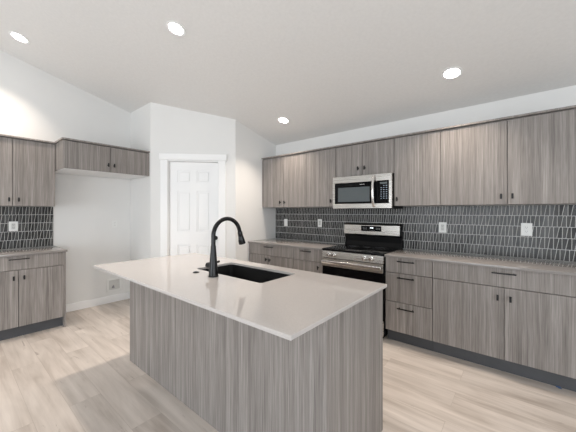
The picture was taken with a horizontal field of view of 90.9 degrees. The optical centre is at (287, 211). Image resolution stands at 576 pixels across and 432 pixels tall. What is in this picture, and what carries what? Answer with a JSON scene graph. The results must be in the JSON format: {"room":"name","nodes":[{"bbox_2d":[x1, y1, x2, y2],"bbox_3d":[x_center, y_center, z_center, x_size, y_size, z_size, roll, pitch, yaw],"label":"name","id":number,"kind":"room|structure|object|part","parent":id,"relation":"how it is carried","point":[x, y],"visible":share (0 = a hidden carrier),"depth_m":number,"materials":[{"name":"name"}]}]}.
{"room":"kitchen","nodes":[
{"label":"kitchen","id":0,"kind":"room"},
{"bbox_2d":[0,50,130,304],"bbox_3d":[-3.941,-0.873,2.803,0.115,4.474,8.115,0,0,40],"label":"wall","id":1,"kind":"structure","parent":0,"point":[35,103],"depth_m":3.95,"materials":[{"name":"paint"}]},
{"bbox_2d":[0,206,52,249],"bbox_3d":[-3.353,0.192,3.418,0.008,0.515,0.819,0,0,40],"label":"backsplash","id":2,"kind":"structure","parent":1,"relation":"attached to","point":[35,224],"depth_m":3.53,"materials":[{"name":"tile"}]},
{"bbox_2d":[9,221,17,230],"bbox_3d":[-3.329,0.176,3.434,0.008,0.118,0.082,0,0,40],"label":"wall outlet","id":3,"kind":"object","parent":2,"relation":"attached to","point":[13,225],"visible":1,"depth_m":3.43,"materials":[{"name":"white plastic"}]},
{"bbox_2d":[0,136,54,206],"bbox_3d":[-3.239,-0.456,3.308,0.322,0.779,0.774,0,0,40],"label":"upper cabinet","id":4,"kind":"object","parent":1,"relation":"attached to","point":[27,167],"visible":1,"depth_m":3.32,"materials":[{"name":"grey wood"}]},
{"bbox_3d":[-3.270,-0.451,3.084,0.019,0.764,0.385,0,0,40],"label":"door","id":5,"kind":"part","parent":4,"relation":"part of","materials":[{"name":"grey wood"}]},
{"bbox_2d":[66,292,129,312],"bbox_3d":[-2.780,1.312,4.107,0.014,0.105,0.940,0,0,40],"label":"baseboard","id":6,"kind":"structure","parent":1,"relation":"attached to","point":[118,297],"depth_m":4.11,"materials":[{"name":"paint"}]},
{"bbox_2d":[55,140,148,178],"bbox_3d":[-2.537,-0.676,3.874,0.685,0.337,0.985,0,0,40],"label":"upper cabinet","id":7,"kind":"object","parent":1,"relation":"attached to","point":[71,157],"visible":0.99,"depth_m":3.62,"materials":[{"name":"grey wood"}]},
{"bbox_2d":[0,134,149,152],"bbox_3d":[-2.791,-0.854,3.579,0.669,0.018,1.767,0,0,40],"label":"trim","id":8,"kind":"structure","parent":7,"relation":"on","point":[2,135],"depth_m":3.44,"materials":[{"name":"grey wood"}]},
{"bbox_3d":[-2.461,-0.673,3.493,0.019,0.318,0.483,0,0,40],"label":"door","id":9,"kind":"part","parent":7,"relation":"part of","materials":[{"name":"grey wood"}]},
{"bbox_3d":[-2.148,-0.673,3.872,0.019,0.318,0.489,0,0,40],"label":"door","id":10,"kind":"part","parent":7,"relation":"part of","materials":[{"name":"grey wood"}]},
{"bbox_2d":[107,277,120,291],"bbox_3d":[-2.624,1.102,4.284,0.030,0.196,0.196,0,0,40],"label":"outlet box","id":11,"kind":"object","parent":1,"relation":"attached to","point":[113,284],"visible":0.97,"depth_m":4.29,"materials":[{"name":"white plastic"}]},
{"bbox_2d":[131,102,150,259],"bbox_3d":[-2.187,-0.098,4.301,0.683,2.925,0.115,0,0,40],"label":"wall","id":12,"kind":"structure","parent":0,"point":[141,117],"depth_m":4.22,"materials":[{"name":"paint"}]},
{"bbox_2d":[151,102,234,258],"bbox_3d":[-1.371,-0.098,4.154,1.195,2.925,0.115,0,0,-5],"label":"wall","id":13,"kind":"structure","parent":0,"point":[173,129],"depth_m":4.08,"materials":[{"name":"paint"}]},
{"bbox_2d":[159,153,226,257],"bbox_3d":[-1.369,0.265,4.140,0.948,2.198,0.142,0,0,-5],"label":"door","id":14,"kind":"structure","parent":13,"relation":"in","point":[192,193],"depth_m":4.12,"materials":[{"name":"paint"}]},
{"bbox_2d":[235,120,275,260],"bbox_3d":[-0.533,0.006,4.530,0.115,2.716,0.884,0,0,40],"label":"wall","id":15,"kind":"structure","parent":0,"point":[256,222],"depth_m":4.38,"materials":[{"name":"paint"}]},
{"bbox_2d":[0,0,575,144],"bbox_3d":[-0.902,-2.168,0.295,7.996,2.124,8.115,0,0,40],"label":"ceiling","id":16,"kind":"structure","parent":0,"point":[327,67],"depth_m":2.71,"materials":[{"name":"paint"}]},
{"bbox_2d":[9,31,29,43],"bbox_3d":[-2.916,-1.892,3.076,0.172,0.046,0.168,0,0,35],"label":"ceiling light","id":17,"kind":"object","parent":16,"relation":"attached to","point":[15,35],"visible":1,"depth_m":3.07,"materials":[{"name":"paint"}]},
{"bbox_2d":[166,21,185,36],"bbox_3d":[-1.032,-1.684,2.609,0.172,0.046,0.168,0,0,35],"label":"ceiling light","id":18,"kind":"object","parent":16,"relation":"attached to","point":[175,28],"visible":1,"depth_m":2.60,"materials":[{"name":"paint"}]},
{"bbox_2d":[277,117,289,123],"bbox_3d":[-0.064,-1.276,3.956,0.172,0.046,0.168,0,0,35],"label":"ceiling light","id":19,"kind":"object","parent":16,"relation":"attached to","point":[283,120],"visible":1,"depth_m":3.95,"materials":[{"name":"paint"}]},
{"bbox_2d":[441,67,462,79],"bbox_3d":[1.517,-1.281,2.622,0.172,0.046,0.168,0,0,35],"label":"ceiling light","id":20,"kind":"object","parent":16,"relation":"attached to","point":[450,73],"visible":1,"depth_m":2.62,"materials":[{"name":"paint"}]},
{"bbox_2d":[0,299,575,431],"bbox_3d":[-0.902,1.424,0.295,7.996,0.120,8.115,0,0,40],"label":"floor","id":21,"kind":"structure","parent":0,"point":[79,376],"depth_m":2.14,"materials":[{"name":"brown wood"}]},
{"bbox_2d":[0,252,65,340],"bbox_3d":[-3.114,0.919,3.227,0.618,0.890,0.824,0,0,40],"label":"base cabinet","id":22,"kind":"object","parent":21,"relation":"on","point":[32,287],"visible":0.96,"depth_m":3.14,"materials":[{"name":"wood"}]},
{"bbox_3d":[-3.042,0.935,2.900,0.019,0.609,0.408,0,0,40],"label":"door","id":23,"kind":"part","parent":22,"relation":"part of","materials":[{"name":"grey wood"}]},
{"bbox_3d":[-2.917,0.551,3.052,0.019,0.149,0.801,0,0,40],"label":"drawer","id":24,"kind":"part","parent":22,"relation":"part of","materials":[{"name":"grey wood"}]},
{"bbox_2d":[0,246,67,256],"bbox_3d":[-3.118,0.462,3.236,0.600,0.024,0.838,0,0,40],"label":"countertop","id":25,"kind":"structure","parent":22,"relation":"on","point":[47,249],"depth_m":3.29,"materials":[{"name":"beige stone"}]},
{"bbox_3d":[-2.786,0.935,3.211,0.019,0.609,0.388,0,0,40],"label":"door","id":26,"kind":"part","parent":22,"relation":"part of","materials":[{"name":"grey wood"}]},
{"bbox_3d":[-2.872,0.919,3.549,0.582,0.890,0.018,0,0,40],"label":"panel","id":27,"kind":"part","parent":22,"relation":"part of","materials":[{"name":"grey wood"}]},
{"bbox_2d":[130,281,382,431],"bbox_3d":[-0.429,0.916,2.186,2.103,0.896,0.664,0,0,40],"label":"kitchen island","id":28,"kind":"object","parent":21,"relation":"on","point":[237,376],"visible":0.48,"depth_m":1.60,"materials":[{"name":"wood"}]},
{"bbox_2d":[93,253,386,340],"bbox_3d":[-0.511,0.459,2.075,2.139,0.017,0.956,0,0,40],"label":"island countertop","id":29,"kind":"structure","parent":28,"relation":"on","point":[288,307],"depth_m":1.64,"materials":[{"name":"beige stone"}]},
{"bbox_2d":[205,217,245,277],"bbox_3d":[-0.451,0.243,2.078,0.103,0.414,0.324,0,0,40],"label":"faucet","id":30,"kind":"object","parent":29,"relation":"on","point":[212,265],"visible":1,"depth_m":1.96,"materials":[{"name":"black metal"}]},
{"bbox_3d":[-0.443,0.136,2.062,0.030,0.201,0.268,0,0,40],"label":"spout","id":31,"kind":"part","parent":30,"relation":"part of","materials":[{"name":"black metal"}]},
{"bbox_2d":[202,264,289,282],"bbox_3d":[-0.336,0.590,2.154,0.766,0.238,0.398,0,0,40],"label":"sink","id":32,"kind":"object","parent":29,"relation":"in","point":[246,273],"visible":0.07,"depth_m":2.38,"materials":[{"name":"black"}]},
{"bbox_3d":[0.374,0.916,1.523,0.020,0.896,0.664,0,0,40],"label":"panel","id":33,"kind":"part","parent":28,"relation":"part of","materials":[{"name":"grey wood"}]},
{"bbox_2d":[249,243,293,268],"bbox_3d":[-0.078,0.919,4.301,0.873,0.890,0.655,0,0,40],"label":"base cabinet","id":34,"kind":"object","parent":21,"relation":"on","point":[281,256],"visible":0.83,"depth_m":4.04,"materials":[{"name":"wood"}]},
{"bbox_3d":[-0.436,0.938,4.231,0.407,0.604,0.019,0,0,40],"label":"door","id":35,"kind":"part","parent":34,"relation":"part of","materials":[{"name":"grey wood"}]},
{"bbox_3d":[-0.258,0.553,4.084,0.869,0.154,0.019,0,0,40],"label":"drawer","id":36,"kind":"part","parent":34,"relation":"part of","materials":[{"name":"grey wood"}]},
{"bbox_3d":[-0.099,0.938,3.953,0.457,0.604,0.019,0,0,40],"label":"door","id":37,"kind":"part","parent":34,"relation":"part of","materials":[{"name":"grey wood"}]},
{"bbox_2d":[248,238,342,249],"bbox_3d":[0.107,0.462,4.155,1.348,0.024,0.644,0,0,40],"label":"countertop","id":38,"kind":"structure","parent":34,"relation":"on","point":[315,245],"depth_m":4.02,"materials":[{"name":"beige stone"}]},
{"bbox_2d":[294,247,322,273],"bbox_3d":[0.441,0.919,3.873,0.470,0.890,0.655,0,0,40],"label":"base cabinet","id":39,"kind":"object","parent":21,"relation":"on","point":[304,259],"visible":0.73,"depth_m":3.64,"materials":[{"name":"wood"}]},
{"bbox_3d":[0.262,0.553,3.655,0.467,0.154,0.019,0,0,40],"label":"drawer","id":40,"kind":"part","parent":39,"relation":"part of","materials":[{"name":"grey wood"}]},
{"bbox_3d":[0.262,0.938,3.655,0.467,0.604,0.019,0,0,40],"label":"door","id":41,"kind":"part","parent":39,"relation":"part of","materials":[{"name":"grey wood"}]},
{"bbox_2d":[321,223,402,337],"bbox_3d":[0.900,0.758,3.453,0.759,1.212,0.681,0,0,40],"label":"range","id":42,"kind":"object","parent":21,"relation":"on","point":[361,257],"visible":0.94,"depth_m":3.37,"materials":[{"name":"silver metal"}]},
{"bbox_3d":[0.696,0.599,3.206,0.733,0.038,0.040,0,0,40],"label":"handle","id":43,"kind":"part","parent":42,"relation":"part of","materials":[{"name":"silver metal"}]},
{"bbox_3d":[0.720,0.510,3.235,0.757,0.081,0.034,0,0,40],"label":"knob panel","id":44,"kind":"part","parent":42,"relation":"part of","materials":[{"name":"silver metal"}]},
{"bbox_3d":[0.721,0.859,3.236,0.753,0.601,0.030,0,0,40],"label":"oven door","id":45,"kind":"part","parent":42,"relation":"part of","materials":[{"name":"black glass"}]},
{"bbox_2d":[322,244,400,255],"bbox_3d":[0.891,0.456,3.443,0.759,0.026,0.577,0,0,40],"label":"cooktop","id":46,"kind":"object","parent":42,"relation":"in","point":[344,249],"depth_m":3.36,"materials":[{"name":"black glass"}]},
{"bbox_3d":[1.070,0.227,3.669,0.746,0.150,0.031,0,0,40],"label":"backguard panel","id":47,"kind":"part","parent":42,"relation":"part of","materials":[{"name":"silver metal"}]},
{"bbox_2d":[386,257,433,350],"bbox_3d":[1.394,0.919,3.086,0.454,0.890,0.655,0,0,40],"label":"base cabinet","id":48,"kind":"object","parent":21,"relation":"on","point":[409,289],"visible":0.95,"depth_m":2.85,"materials":[{"name":"wood"}]},
{"bbox_3d":[1.215,1.088,2.868,0.451,0.303,0.019,0,0,40],"label":"drawer","id":49,"kind":"part","parent":48,"relation":"part of","materials":[{"name":"grey wood"}]},
{"bbox_3d":[1.215,0.783,2.868,0.451,0.296,0.019,0,0,40],"label":"drawer","id":50,"kind":"part","parent":48,"relation":"part of","materials":[{"name":"grey wood"}]},
{"bbox_3d":[1.215,0.553,2.868,0.451,0.154,0.019,0,0,40],"label":"drawer","id":51,"kind":"part","parent":48,"relation":"part of","materials":[{"name":"grey wood"}]},
{"bbox_2d":[433,262,575,391],"bbox_3d":[1.992,0.919,2.593,1.092,0.890,0.655,0,0,40],"label":"base cabinet","id":52,"kind":"object","parent":21,"relation":"on","point":[517,322],"visible":0.94,"depth_m":2.35,"materials":[{"name":"wood"}]},
{"bbox_3d":[1.601,0.939,2.549,0.542,0.602,0.019,0,0,40],"label":"door","id":53,"kind":"part","parent":52,"relation":"part of","materials":[{"name":"grey wood"}]},
{"bbox_2d":[384,248,575,275],"bbox_3d":[1.825,0.462,2.737,1.569,0.024,0.644,0,0,40],"label":"countertop","id":54,"kind":"structure","parent":52,"relation":"on","point":[502,262],"depth_m":2.62,"materials":[{"name":"beige stone"}]},
{"bbox_3d":[1.793,0.514,2.355,0.165,0.011,0.036,0,0,40],"label":"handle","id":55,"kind":"part","parent":52,"relation":"part of","materials":[{"name":"black metal"}]},
{"bbox_3d":[1.812,0.554,2.375,1.089,0.156,0.019,0,0,40],"label":"drawer","id":56,"kind":"part","parent":52,"relation":"part of","materials":[{"name":"grey wood"}]},
{"bbox_3d":[2.023,0.939,2.201,0.542,0.602,0.019,0,0,40],"label":"door","id":57,"kind":"part","parent":52,"relation":"part of","materials":[{"name":"grey wood"}]},
{"bbox_2d":[276,85,575,259],"bbox_3d":[1.689,0.115,3.343,7.881,2.498,0.115,0,0,40],"label":"wall","id":58,"kind":"structure","parent":0,"point":[566,96],"depth_m":3.18,"materials":[{"name":"paint"}]},
{"bbox_2d":[262,153,310,207],"bbox_3d":[0.014,-0.456,4.412,0.874,0.779,0.366,0,0,40],"label":"upper cabinet","id":59,"kind":"object","parent":58,"relation":"attached to","point":[284,177],"visible":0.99,"depth_m":4.27,"materials":[{"name":"grey wood"}]},
{"bbox_3d":[-0.239,-0.451,4.438,0.447,0.764,0.019,0,0,40],"label":"door","id":60,"kind":"part","parent":59,"relation":"part of","materials":[{"name":"grey wood"}]},
{"bbox_3d":[0.099,-0.451,4.159,0.418,0.764,0.019,0,0,40],"label":"door","id":61,"kind":"part","parent":59,"relation":"part of","materials":[{"name":"grey wood"}]},
{"bbox_2d":[261,105,575,159],"bbox_3d":[1.102,-0.854,3.525,3.685,0.018,0.350,0,0,40],"label":"trim","id":62,"kind":"structure","parent":59,"relation":"on","point":[573,106],"depth_m":2.90,"materials":[{"name":"grey wood"}]},
{"bbox_2d":[306,148,335,206],"bbox_3d":[0.535,-0.456,3.982,0.473,0.779,0.366,0,0,40],"label":"upper cabinet","id":63,"kind":"object","parent":58,"relation":"attached to","point":[321,164],"visible":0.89,"depth_m":3.86,"materials":[{"name":"grey wood"}]},
{"bbox_2d":[336,138,394,176],"bbox_3d":[1.012,-0.643,3.589,0.760,0.403,0.366,0,0,40],"label":"upper cabinet","id":64,"kind":"object","parent":58,"relation":"attached to","point":[376,157],"visible":0.84,"depth_m":3.44,"materials":[{"name":"grey wood"}]},
{"bbox_3d":[0.775,-0.638,3.601,0.376,0.388,0.019,0,0,40],"label":"door","id":65,"kind":"part","parent":64,"relation":"part of","materials":[{"name":"grey wood"}]},
{"bbox_2d":[333,173,402,208],"bbox_3d":[0.975,-0.238,3.545,0.760,0.404,0.463,0,0,40],"label":"microwave","id":66,"kind":"object","parent":64,"relation":"attached to","point":[371,191],"visible":1,"depth_m":3.38,"materials":[{"name":"silver metal"}]},
{"bbox_3d":[0.812,-0.229,3.479,0.528,0.259,0.020,0,0,40],"label":"door glass","id":67,"kind":"part","parent":66,"relation":"part of","materials":[{"name":"black glass"}]},
{"bbox_3d":[0.986,-0.240,3.281,0.030,0.370,0.070,0,0,40],"label":"handle","id":68,"kind":"part","parent":66,"relation":"part of","materials":[{"name":"silver metal"}]},
{"bbox_3d":[1.081,-0.229,3.257,0.166,0.259,0.020,0,0,40],"label":"control panel","id":69,"kind":"part","parent":66,"relation":"part of","materials":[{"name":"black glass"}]},
{"bbox_3d":[1.069,-0.638,3.358,0.376,0.388,0.019,0,0,40],"label":"door","id":70,"kind":"part","parent":64,"relation":"part of","materials":[{"name":"grey wood"}]},
{"bbox_2d":[394,131,441,205],"bbox_3d":[1.488,-0.456,3.196,0.470,0.779,0.366,0,0,40],"label":"upper cabinet","id":71,"kind":"object","parent":58,"relation":"attached to","point":[417,158],"visible":0.98,"depth_m":3.06,"materials":[{"name":"grey wood"}]},
{"bbox_2d":[276,204,575,261],"bbox_3d":[1.211,0.192,3.657,3.686,0.515,0.008,0,0,40],"label":"backsplash","id":72,"kind":"structure","parent":58,"relation":"attached to","point":[495,230],"depth_m":3.07,"materials":[{"name":"tile"}]},
{"bbox_2d":[318,219,321,226],"bbox_3d":[0.478,0.169,4.252,0.072,0.118,0.008,0,0,40],"label":"wall outlet","id":73,"kind":"object","parent":72,"relation":"attached to","point":[319,220],"visible":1,"depth_m":4.25,"materials":[{"name":"white plastic"}]},
{"bbox_2d":[439,222,446,232],"bbox_3d":[1.748,0.177,3.203,0.078,0.118,0.008,0,0,40],"label":"wall outlet","id":74,"kind":"object","parent":72,"relation":"attached to","point":[442,225],"visible":1,"depth_m":3.20,"materials":[{"name":"white plastic"}]},
{"bbox_2d":[521,223,531,235],"bbox_3d":[2.308,0.171,2.741,0.086,0.124,0.008,0,0,40],"label":"wall outlet","id":75,"kind":"object","parent":72,"relation":"attached to","point":[526,228],"visible":1,"depth_m":2.74,"materials":[{"name":"white plastic"}]},
{"bbox_2d":[524,226,528,232],"bbox_3d":[2.306,0.171,2.739,0.034,0.068,0.002,0,0,40],"label":"receptacle","id":76,"kind":"object","parent":75,"relation":"attached to","point":[526,228],"depth_m":2.74,"materials":[{"name":"white plastic"}]},
{"bbox_2d":[441,109,575,205],"bbox_3d":[2.093,-0.456,2.696,1.096,0.779,0.366,0,0,40],"label":"upper cabinet","id":77,"kind":"object","parent":58,"relation":"attached to","point":[529,160],"visible":1,"depth_m":2.55,"materials":[{"name":"grey wood"}]},
{"bbox_3d":[1.791,-0.451,2.762,0.544,0.764,0.019,0,0,40],"label":"door","id":78,"kind":"part","parent":77,"relation":"part of","materials":[{"name":"grey wood"}]},
{"bbox_3d":[2.215,-0.451,2.413,0.544,0.764,0.019,0,0,40],"label":"door","id":79,"kind":"part","parent":77,"relation":"part of","materials":[{"name":"grey wood"}]}
]}

